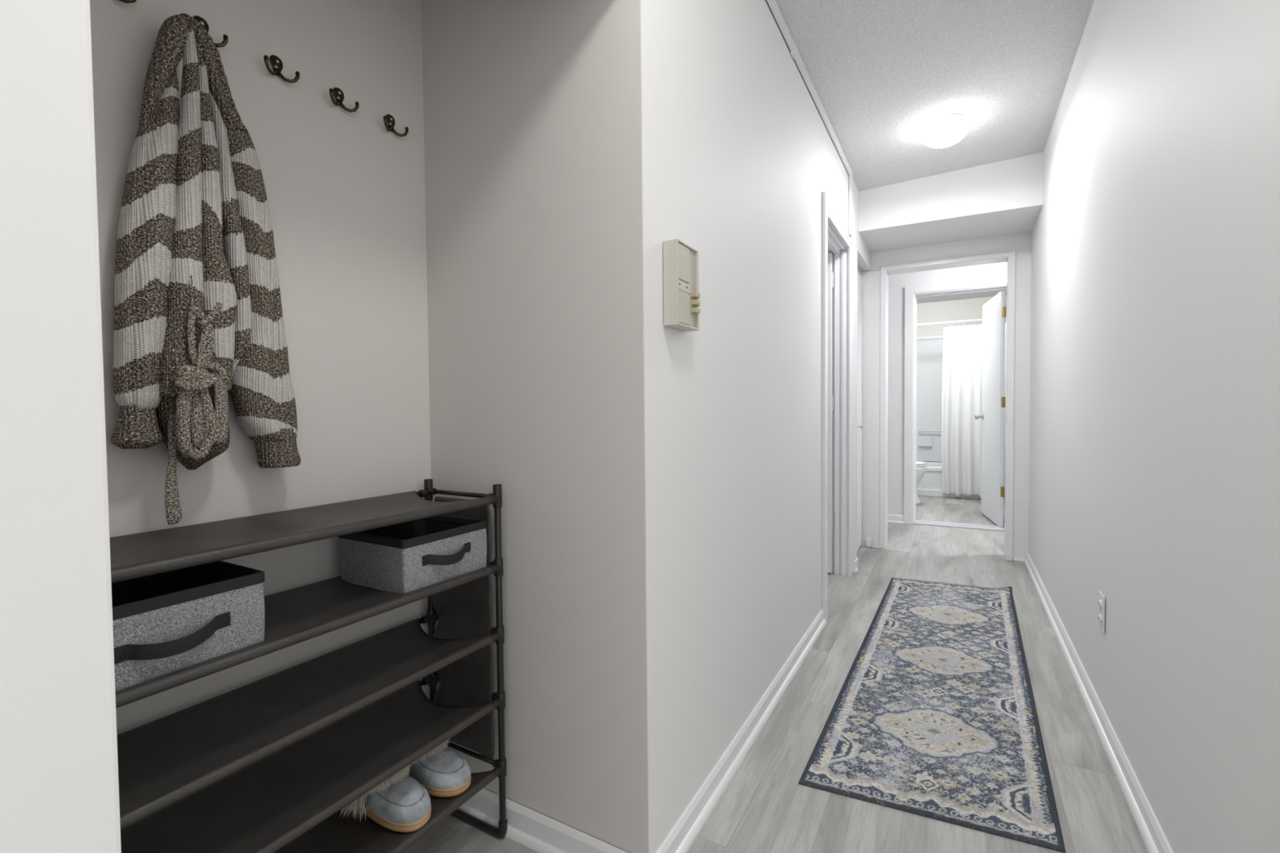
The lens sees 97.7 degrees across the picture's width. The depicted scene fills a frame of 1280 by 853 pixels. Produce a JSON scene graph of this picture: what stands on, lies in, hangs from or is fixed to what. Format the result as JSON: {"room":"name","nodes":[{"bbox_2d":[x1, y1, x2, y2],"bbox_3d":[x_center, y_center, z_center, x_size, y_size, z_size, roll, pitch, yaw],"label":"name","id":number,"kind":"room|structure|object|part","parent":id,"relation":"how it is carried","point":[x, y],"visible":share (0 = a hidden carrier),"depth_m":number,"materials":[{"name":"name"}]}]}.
{"room":"home hallway","nodes":[
{"label":"home hallway","id":0,"kind":"room"},
{"bbox_2d":[89,0,431,803],"bbox_3d":[-0.871,-0.286,1.044,0.100,2.600,1.070,0,2,30],"label":"wall","id":1,"kind":"structure","parent":0,"point":[345,193],"depth_m":1.22,"materials":[{"name":"paint"}]},
{"bbox_2d":[118,0,136,3],"bbox_3d":[-0.868,-0.729,0.916,0.029,0.049,0.070,0,2,30],"label":"coat hook","id":2,"kind":"object","parent":1,"relation":"attached to","point":[123,1],"visible":1,"depth_m":0.93,"materials":[{"name":"brown metal"}]},
{"bbox_2d":[193,15,228,47],"bbox_3d":[-0.803,-0.733,1.030,0.029,0.049,0.070,0,2,30],"label":"coat hook","id":3,"kind":"object","parent":1,"relation":"attached to","point":[202,20],"visible":0.36,"depth_m":1.04,"materials":[{"name":"brown metal"}]},
{"bbox_3d":[-0.813,-0.738,1.036,0.003,0.039,0.026,0,2,30],"label":"plate","id":4,"kind":"part","parent":3,"relation":"part of","materials":[{"name":"brown metal"}]},
{"bbox_2d":[110,13,301,524],"bbox_3d":[-0.754,-0.275,0.999,0.130,0.870,0.288,0,2,30],"label":"cardigan","id":5,"kind":"object","parent":3,"relation":"hanging from","point":[195,327],"visible":1,"depth_m":0.95,"materials":[{"name":"fabric"}]},
{"bbox_3d":[-0.730,-0.094,0.958,0.011,0.035,0.051,0,2,22],"label":"sash","id":6,"kind":"part","parent":5,"relation":"part of","materials":[{"name":"fabric"}]},
{"bbox_3d":[-0.731,-0.040,0.971,0.008,0.135,0.029,0,2,30],"label":"sash","id":7,"kind":"part","parent":5,"relation":"part of","materials":[{"name":"fabric"}]},
{"bbox_3d":[-0.795,-0.722,1.044,0.044,0.027,0.009,-1,2,-26],"label":"arm","id":8,"kind":"part","parent":3,"relation":"part of","materials":[{"name":"brown metal"}]},
{"bbox_2d":[263,54,299,83],"bbox_3d":[-0.738,-0.737,1.145,0.029,0.049,0.070,0,2,30],"label":"coat hook","id":9,"kind":"object","parent":1,"relation":"attached to","point":[276,63],"visible":1,"depth_m":1.15,"materials":[{"name":"brown metal"}]},
{"bbox_3d":[-0.745,-0.725,1.132,0.009,0.027,0.044,-1,2,-5],"label":"arm","id":10,"kind":"part","parent":9,"relation":"part of","materials":[{"name":"brown metal"}]},
{"bbox_3d":[-0.748,-0.742,1.151,0.003,0.039,0.026,0,2,30],"label":"plate","id":11,"kind":"part","parent":9,"relation":"part of","materials":[{"name":"brown metal"}]},
{"bbox_3d":[-0.730,-0.726,1.159,0.044,0.027,0.009,-1,2,-26],"label":"arm","id":12,"kind":"part","parent":9,"relation":"part of","materials":[{"name":"brown metal"}]},
{"bbox_2d":[328,87,359,112],"bbox_3d":[-0.672,-0.741,1.261,0.029,0.049,0.070,0,2,30],"label":"coat hook","id":13,"kind":"object","parent":1,"relation":"attached to","point":[336,93],"visible":1,"depth_m":1.26,"materials":[{"name":"brown metal"}]},
{"bbox_3d":[-0.679,-0.729,1.247,0.009,0.027,0.044,-1,2,-5],"label":"arm","id":14,"kind":"part","parent":13,"relation":"part of","materials":[{"name":"brown metal"}]},
{"bbox_3d":[-0.682,-0.746,1.266,0.003,0.039,0.026,0,2,30],"label":"plate","id":15,"kind":"part","parent":13,"relation":"part of","materials":[{"name":"brown metal"}]},
{"bbox_3d":[-0.664,-0.730,1.274,0.044,0.027,0.009,-1,2,-26],"label":"arm","id":16,"kind":"part","parent":13,"relation":"part of","materials":[{"name":"brown metal"}]},
{"bbox_2d":[382,114,408,137],"bbox_3d":[-0.606,-0.745,1.376,0.029,0.049,0.070,0,2,30],"label":"coat hook","id":17,"kind":"object","parent":1,"relation":"attached to","point":[388,120],"visible":1,"depth_m":1.38,"materials":[{"name":"brown metal"}]},
{"bbox_3d":[-0.614,-0.733,1.363,0.009,0.027,0.044,-1,2,-5],"label":"arm","id":18,"kind":"part","parent":17,"relation":"part of","materials":[{"name":"brown metal"}]},
{"bbox_3d":[-0.616,-0.750,1.382,0.003,0.039,0.026,0,2,30],"label":"plate","id":19,"kind":"part","parent":17,"relation":"part of","materials":[{"name":"brown metal"}]},
{"bbox_3d":[-0.598,-0.734,1.390,0.044,0.027,0.009,-1,2,-26],"label":"arm","id":20,"kind":"part","parent":17,"relation":"part of","materials":[{"name":"brown metal"}]},
{"bbox_2d":[0,0,870,852],"bbox_3d":[0.239,-0.316,1.701,0.130,2.600,5.710,0,2,30],"label":"wall","id":21,"kind":"structure","parent":0,"point":[739,155],"depth_m":1.27,"materials":[{"name":"paint"}]},
{"bbox_2d":[662,238,700,331],"bbox_3d":[0.099,-0.317,1.274,0.045,0.186,0.114,0,2,30],"label":"intercom","id":22,"kind":"object","parent":21,"relation":"attached to","point":[682,303],"visible":1,"depth_m":1.24,"materials":[{"name":"grey plastic"}]},
{"bbox_2d":[678,242,689,324],"bbox_3d":[0.097,-0.317,1.251,0.005,0.173,0.061,0,2,30],"label":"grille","id":23,"kind":"object","parent":22,"relation":"attached to","point":[683,248],"depth_m":1.25,"materials":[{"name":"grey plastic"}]},
{"bbox_2d":[656,608,826,852],"bbox_3d":[0.457,0.943,1.943,0.024,0.066,1.756,0,2,30],"label":"baseboard","id":24,"kind":"structure","parent":21,"relation":"attached to","point":[686,830],"depth_m":1.62,"materials":[{"name":"paint"}]},
{"bbox_2d":[765,0,853,236],"bbox_3d":[0.075,-1.254,1.252,0.018,0.380,4.825,0,2,30],"label":"cable raceway","id":25,"kind":"object","parent":21,"relation":"attached to","point":[772,4],"visible":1,"depth_m":2.43,"materials":[{"name":"white plastic"}]},
{"bbox_2d":[821,191,827,620],"bbox_3d":[0.893,-0.083,2.707,0.018,2.065,0.061,0,2,30],"label":"trim","id":26,"kind":"structure","parent":21,"relation":"attached to","point":[824,195],"depth_m":2.69,"materials":[{"name":"paint"}]},
{"bbox_2d":[827,252,839,573],"bbox_3d":[0.864,-0.080,3.621,0.800,1.983,0.114,0,2,30],"label":"door","id":27,"kind":"structure","parent":21,"relation":"in","point":[830,274],"depth_m":3.46,"materials":[{"name":"paint"}]},
{"bbox_3d":[0.860,-0.081,3.657,0.758,1.983,0.034,0,2,30],"label":"panel","id":28,"kind":"part","parent":27,"relation":"part of","materials":[{"name":"paint"}]},
{"bbox_2d":[827,232,841,574],"bbox_3d":[1.004,-0.079,3.147,0.103,2.030,0.845,0,2,30],"label":"trim","id":29,"kind":"structure","parent":21,"relation":"attached to","point":[833,247],"depth_m":3.47,"materials":[{"name":"paint"}]},
{"bbox_2d":[827,208,851,576],"bbox_3d":[1.075,-0.083,3.107,0.060,2.037,0.814,0,2,30],"label":"trim","id":30,"kind":"structure","parent":21,"relation":"attached to","point":[834,230],"depth_m":3.44,"materials":[{"name":"paint"}]},
{"bbox_2d":[853,557,857,573],"bbox_3d":[1.389,0.887,3.577,0.028,0.066,0.135,0,2,30],"label":"trim","id":31,"kind":"structure","parent":21,"relation":"attached to","point":[855,562],"depth_m":3.55,"materials":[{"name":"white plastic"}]},
{"bbox_2d":[856,266,857,557],"bbox_3d":[1.359,-0.112,3.630,0.092,2.060,0.014,0,2,30],"label":"trim","id":32,"kind":"structure","parent":21,"relation":"attached to","point":[856,267],"depth_m":3.60,"materials":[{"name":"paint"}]},
{"bbox_2d":[857,265,862,550],"bbox_3d":[1.509,-0.125,3.908,0.058,2.032,0.630,0,2,30],"label":"door","id":33,"kind":"structure","parent":21,"relation":"in","point":[860,279],"depth_m":4.06,"materials":[{"name":"paint"}]},
{"bbox_2d":[421,0,648,852],"bbox_3d":[-0.295,-0.302,1.395,0.755,2.600,0.110,0,2,30],"label":"wall","id":34,"kind":"structure","parent":0,"point":[533,108],"depth_m":1.29,"materials":[{"name":"paint"}]},
{"bbox_2d":[457,788,627,852],"bbox_3d":[-0.269,0.963,1.342,0.667,0.074,0.024,0,2,30],"label":"baseboard","id":35,"kind":"structure","parent":34,"relation":"attached to","point":[539,833],"depth_m":1.33,"materials":[{"name":"paint"}]},
{"bbox_2d":[403,495,1148,852],"bbox_3d":[1.318,0.958,3.340,5.400,0.060,9.550,0,2,30],"label":"floor","id":36,"kind":"structure","parent":0,"point":[763,808],"depth_m":1.67,"materials":[{"name":"grey wood"}]},
{"bbox_2d":[109,479,507,852],"bbox_3d":[-0.654,0.581,1.025,0.261,0.861,0.890,0,2,30],"label":"shoe rack","id":37,"kind":"object","parent":36,"relation":"on","point":[203,754],"visible":0.78,"depth_m":1.07,"materials":[{"name":"black metal"}]},
{"bbox_2d":[111,560,264,691],"bbox_3d":[-0.751,0.295,0.834,0.241,0.120,0.264,0,2,30],"label":"storage bin","id":38,"kind":"object","parent":37,"relation":"on","point":[165,623],"visible":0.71,"depth_m":0.82,"materials":[{"name":"grey fabric"}]},
{"bbox_3d":[-0.651,0.301,0.788,0.022,0.033,0.140,0,2,30],"label":"strap handle","id":39,"kind":"part","parent":38,"relation":"part of","materials":[{"name":"black fabric"}]},
{"bbox_2d":[109,490,492,583],"bbox_3d":[-0.658,0.184,1.013,0.260,0.020,0.817,0,2,30],"label":"shelf","id":40,"kind":"object","parent":37,"relation":"attached to","point":[133,556],"depth_m":0.98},
{"bbox_2d":[115,565,493,708],"bbox_3d":[-0.657,0.348,1.018,0.260,0.020,0.817,0,2,30],"label":"shelf","id":41,"kind":"object","parent":37,"relation":"attached to","point":[295,615],"depth_m":1.03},
{"bbox_2d":[116,617,494,830],"bbox_3d":[-0.655,0.510,1.023,0.260,0.020,0.817,0,2,30],"label":"shelf","id":42,"kind":"object","parent":37,"relation":"attached to","point":[163,762],"depth_m":0.99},
{"bbox_2d":[120,680,496,852],"bbox_3d":[-0.654,0.671,1.027,0.260,0.021,0.817,0,2,30],"label":"shelf","id":43,"kind":"object","parent":37,"relation":"attached to","point":[266,805],"depth_m":1.06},
{"bbox_2d":[336,764,431,832],"bbox_3d":[-0.559,0.771,1.213,0.275,0.135,0.148,0,2,22],"label":"shoe","id":44,"kind":"object","parent":37,"relation":"on","point":[401,803],"visible":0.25,"depth_m":1.15,"materials":[{"name":"grey fabric"}]},
{"bbox_2d":[275,769,497,852],"bbox_3d":[-0.652,0.835,1.032,0.260,0.020,0.817,0,2,30],"label":"shelf","id":45,"kind":"object","parent":37,"relation":"attached to","point":[336,833],"depth_m":1.14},
{"bbox_2d":[338,515,487,593],"bbox_3d":[-0.502,0.282,1.272,0.241,0.116,0.232,0,2,30],"label":"storage bin","id":46,"kind":"object","parent":37,"relation":"on","point":[404,557],"visible":0.94,"depth_m":1.20,"materials":[{"name":"grey fabric"}]},
{"bbox_3d":[-0.409,0.281,1.212,0.022,0.031,0.131,0,2,30],"label":"strap handle","id":47,"kind":"part","parent":46,"relation":"part of","materials":[{"name":"black fabric"}]},
{"bbox_3d":[-0.762,0.184,1.073,0.013,0.014,0.869,0,2,30],"label":"shelf rail","id":48,"kind":"part","parent":37,"relation":"part of","materials":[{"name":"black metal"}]},
{"bbox_3d":[-0.759,0.510,1.082,0.013,0.014,0.869,0,2,30],"label":"shelf rail","id":49,"kind":"part","parent":37,"relation":"part of","materials":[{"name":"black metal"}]},
{"bbox_3d":[-0.758,0.670,1.086,0.013,0.014,0.869,0,2,30],"label":"shelf rail","id":50,"kind":"part","parent":37,"relation":"part of","materials":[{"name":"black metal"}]},
{"bbox_3d":[-0.544,0.553,1.461,0.015,0.832,0.015,-1,2,-4],"label":"post","id":51,"kind":"part","parent":37,"relation":"part of","materials":[{"name":"black metal"}]},
{"bbox_2d":[407,739,471,797],"bbox_3d":[-0.514,0.769,1.307,0.274,0.138,0.149,1,2,41],"label":"slipper","id":52,"kind":"object","parent":37,"relation":"on","point":[442,772],"visible":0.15,"depth_m":1.25,"materials":[{"name":"grey fabric"}]},
{"bbox_3d":[-0.444,0.168,1.391,0.240,0.011,0.011,0,2,30],"label":"rail","id":53,"kind":"part","parent":37,"relation":"part of","materials":[{"name":"black metal"}]},
{"bbox_3d":[-0.446,0.493,1.388,0.214,0.630,0.008,0,2,30],"label":"panel","id":54,"kind":"part","parent":37,"relation":"part of","materials":[{"name":"black fabric"}]},
{"bbox_3d":[-0.437,0.818,1.409,0.240,0.011,0.011,0,2,30],"label":"rail","id":55,"kind":"part","parent":37,"relation":"part of","materials":[{"name":"black metal"}]},
{"bbox_3d":[-0.436,0.983,1.414,0.257,0.031,0.018,0,2,30],"label":"foot rail","id":56,"kind":"part","parent":37,"relation":"part of","materials":[{"name":"black metal"}]},
{"bbox_3d":[-0.336,0.554,1.342,0.015,0.832,0.015,-1,2,-27],"label":"post","id":57,"kind":"part","parent":37,"relation":"part of","materials":[{"name":"black metal"}]},
{"bbox_2d":[915,461,926,505],"bbox_3d":[2.732,0.446,6.149,0.751,0.775,0.440,0,2,30],"label":"toilet","id":58,"kind":"object","parent":36,"relation":"on","point":[921,467],"visible":0.16,"depth_m":5.94,"materials":[{"name":"white ceramic"}]},
{"bbox_3d":[2.854,0.387,6.078,0.456,0.020,0.370,0,2,30],"label":"lid","id":59,"kind":"part","parent":58,"relation":"part of","materials":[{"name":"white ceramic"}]},
{"bbox_2d":[798,577,1065,852],"bbox_3d":[1.264,0.943,2.346,0.645,0.025,2.212,0,2,30],"label":"runner rug","id":60,"kind":"object","parent":36,"relation":"on","point":[934,715],"visible":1,"depth_m":1.83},
{"bbox_2d":[916,462,1004,501],"bbox_3d":[3.586,0.634,6.809,1.570,0.345,0.712,0,2,30],"label":"bathtub","id":61,"kind":"object","parent":36,"relation":"on","point":[931,484],"visible":0.05,"depth_m":6.52,"materials":[{"name":"white ceramic"}]},
{"bbox_2d":[925,462,942,471],"bbox_3d":[3.588,0.609,6.812,1.570,0.295,0.702,0,2,30],"label":"basin","id":62,"kind":"object","parent":61,"relation":"in","point":[931,466],"depth_m":7.04,"materials":[{"name":"white ceramic"}]},
{"bbox_2d":[775,0,1093,191],"bbox_3d":[0.355,-1.499,1.445,1.892,0.152,5.450,0,2,30],"label":"ceiling","id":63,"kind":"structure","parent":0,"point":[880,71],"depth_m":2.38,"materials":[{"name":"white paint"}]},
{"bbox_2d":[922,113,967,147],"bbox_3d":[1.524,-1.466,2.801,0.198,0.112,0.198,0,2,30],"label":"ceiling light","id":64,"kind":"object","parent":63,"relation":"attached to","point":[947,130],"visible":1,"depth_m":2.74,"materials":[{"name":"glass"}]},
{"bbox_2d":[861,231,1031,560],"bbox_3d":[2.152,-0.400,3.999,1.288,2.600,0.135,0,2,27],"label":"wall","id":65,"kind":"structure","parent":0,"point":[1021,242],"depth_m":3.86,"materials":[{"name":"paint"}]},
{"bbox_2d":[866,537,879,548],"bbox_3d":[1.733,0.866,4.158,0.095,0.068,0.037,0,2,30],"label":"trim","id":66,"kind":"structure","parent":65,"relation":"attached to","point":[868,540],"depth_m":4.16,"materials":[{"name":"paint"}]},
{"bbox_2d":[880,250,1015,560],"bbox_3d":[2.168,-0.135,3.995,0.825,2.071,0.153,0,2,27],"label":"trim","id":67,"kind":"structure","parent":65,"relation":"attached to","point":[1009,257],"depth_m":3.87,"materials":[{"name":"paint"}]},
{"bbox_2d":[1013,558,1024,562],"bbox_3d":[2.542,0.896,3.754,0.062,0.016,0.034,0,2,30],"label":"trim","id":68,"kind":"structure","parent":65,"relation":"attached to","point":[1014,559],"depth_m":3.74,"materials":[{"name":"paint"}]},
{"bbox_2d":[887,262,1006,515],"bbox_3d":[2.577,-0.361,4.932,4.203,2.460,0.115,0,2,29],"label":"wall","id":69,"kind":"structure","parent":0,"point":[897,283],"depth_m":5.01,"materials":[{"name":"paint"}]},
{"bbox_2d":[887,514,903,524],"bbox_3d":[1.534,0.827,5.458,1.880,0.075,0.024,0,2,29],"label":"baseboard","id":70,"kind":"structure","parent":69,"relation":"attached to","point":[891,518],"depth_m":5.04,"materials":[{"name":"paint"}]},
{"bbox_2d":[903,276,1006,524],"bbox_3d":[2.756,-0.182,4.834,0.852,2.105,0.135,0,2,29],"label":"trim","id":71,"kind":"structure","parent":69,"relation":"attached to","point":[911,293],"depth_m":4.95,"materials":[{"name":"paint"}]},
{"bbox_2d":[914,520,1004,531],"bbox_3d":[2.771,0.860,4.867,0.692,0.020,0.125,0,2,29],"label":"trim","id":72,"kind":"structure","parent":69,"relation":"attached to","point":[998,528],"depth_m":4.85,"materials":[{"name":"white wood"}]},
{"bbox_2d":[974,290,1006,526],"bbox_3d":[3.163,-0.153,5.075,0.105,1.998,0.732,0,2,20],"label":"door","id":73,"kind":"structure","parent":69,"relation":"in","point":[994,311],"depth_m":4.97,"materials":[{"name":"paint"}]},
{"bbox_3d":[3.251,-0.095,5.369,0.070,0.064,0.064,0,2,21],"label":"knob","id":74,"kind":"part","parent":73,"relation":"part of","materials":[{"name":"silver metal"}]},
{"bbox_2d":[858,151,1043,252],"bbox_3d":[2.003,-1.482,3.666,0.982,0.415,0.637,0,2,30],"label":"beam","id":75,"kind":"structure","parent":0,"point":[1005,197],"depth_m":3.45,"materials":[{"name":"paint"}]},
{"bbox_2d":[916,295,1006,462],"bbox_3d":[3.877,-0.405,7.115,2.100,2.400,0.100,0,2,30],"label":"wall","id":76,"kind":"structure","parent":0,"point":[966,308],"depth_m":7.03,"materials":[{"name":"paint"}]},
{"bbox_2d":[915,334,943,462],"bbox_3d":[3.747,-0.355,7.079,1.570,1.607,0.090,0,2,30],"label":"tub surround","id":77,"kind":"object","parent":76,"relation":"attached to","point":[929,348],"visible":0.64,"depth_m":7.13,"materials":[{"name":"white plastic"}]},
{"bbox_3d":[3.643,0.186,7.152,0.165,0.130,0.047,0,2,30],"label":"soap dish","id":78,"kind":"part","parent":77,"relation":"part of","materials":[{"name":"white ceramic"}]},
{"bbox_2d":[916,288,1006,303],"bbox_3d":[3.170,-1.577,6.062,1.900,0.065,2.560,0,2,30],"label":"ceiling","id":79,"kind":"structure","parent":0,"point":[988,293],"depth_m":6.78,"materials":[{"name":"white paint"}]},
{"bbox_2d":[1028,0,1279,852],"bbox_3d":[1.755,-0.343,2.127,0.120,2.600,3.550,0,2,30],"label":"wall","id":80,"kind":"structure","parent":0,"point":[1154,429],"depth_m":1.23,"materials":[{"name":"paint"}]},
{"bbox_2d":[1024,552,1173,852],"bbox_3d":[1.704,0.925,2.197,0.024,0.062,3.547,0,2,30],"label":"baseboard","id":81,"kind":"structure","parent":80,"relation":"attached to","point":[1155,841],"depth_m":1.68,"materials":[{"name":"paint"}]},
{"bbox_2d":[1097,591,1105,633],"bbox_3d":[1.496,0.601,1.817,0.012,0.117,0.072,0,2,30],"label":"wall outlet","id":82,"kind":"object","parent":80,"relation":"attached to","point":[1101,602],"visible":1,"depth_m":1.80,"materials":[{"name":"white plastic"}]},
{"bbox_2d":[1097,613,1102,623],"bbox_3d":[1.494,0.624,1.819,0.005,0.028,0.033,0,2,30],"label":"socket","id":83,"kind":"object","parent":82,"relation":"attached to","point":[1100,615],"depth_m":1.81,"materials":[{"name":"grey plastic"}]},
{"bbox_2d":[1097,600,1102,608],"bbox_3d":[1.494,0.577,1.817,0.005,0.028,0.033,0,2,30],"label":"socket","id":84,"kind":"object","parent":82,"relation":"attached to","point":[1100,602],"depth_m":1.81,"materials":[{"name":"grey plastic"}]},
{"bbox_3d":[3.911,-0.364,5.659,0.100,2.400,2.480,0,2,30],"label":"wall","id":85,"kind":"structure","parent":0,"visible":0},
{"bbox_2d":[916,317,1005,325],"bbox_3d":[3.374,-1.181,6.414,1.590,0.064,0.064,0,2,30],"label":"curtain rod","id":86,"kind":"object","parent":85,"relation":"attached to","point":[971,320],"visible":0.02,"depth_m":6.33,"materials":[{"name":"white plastic"}]},
{"bbox_2d":[941,319,1005,497],"bbox_3d":[3.727,-0.202,6.225,0.659,1.986,0.077,0,2,30],"label":"shower curtain","id":87,"kind":"object","parent":86,"relation":"hanging from","point":[962,364],"visible":0.59,"depth_m":6.29,"materials":[{"name":"white fabric"}]}
]}

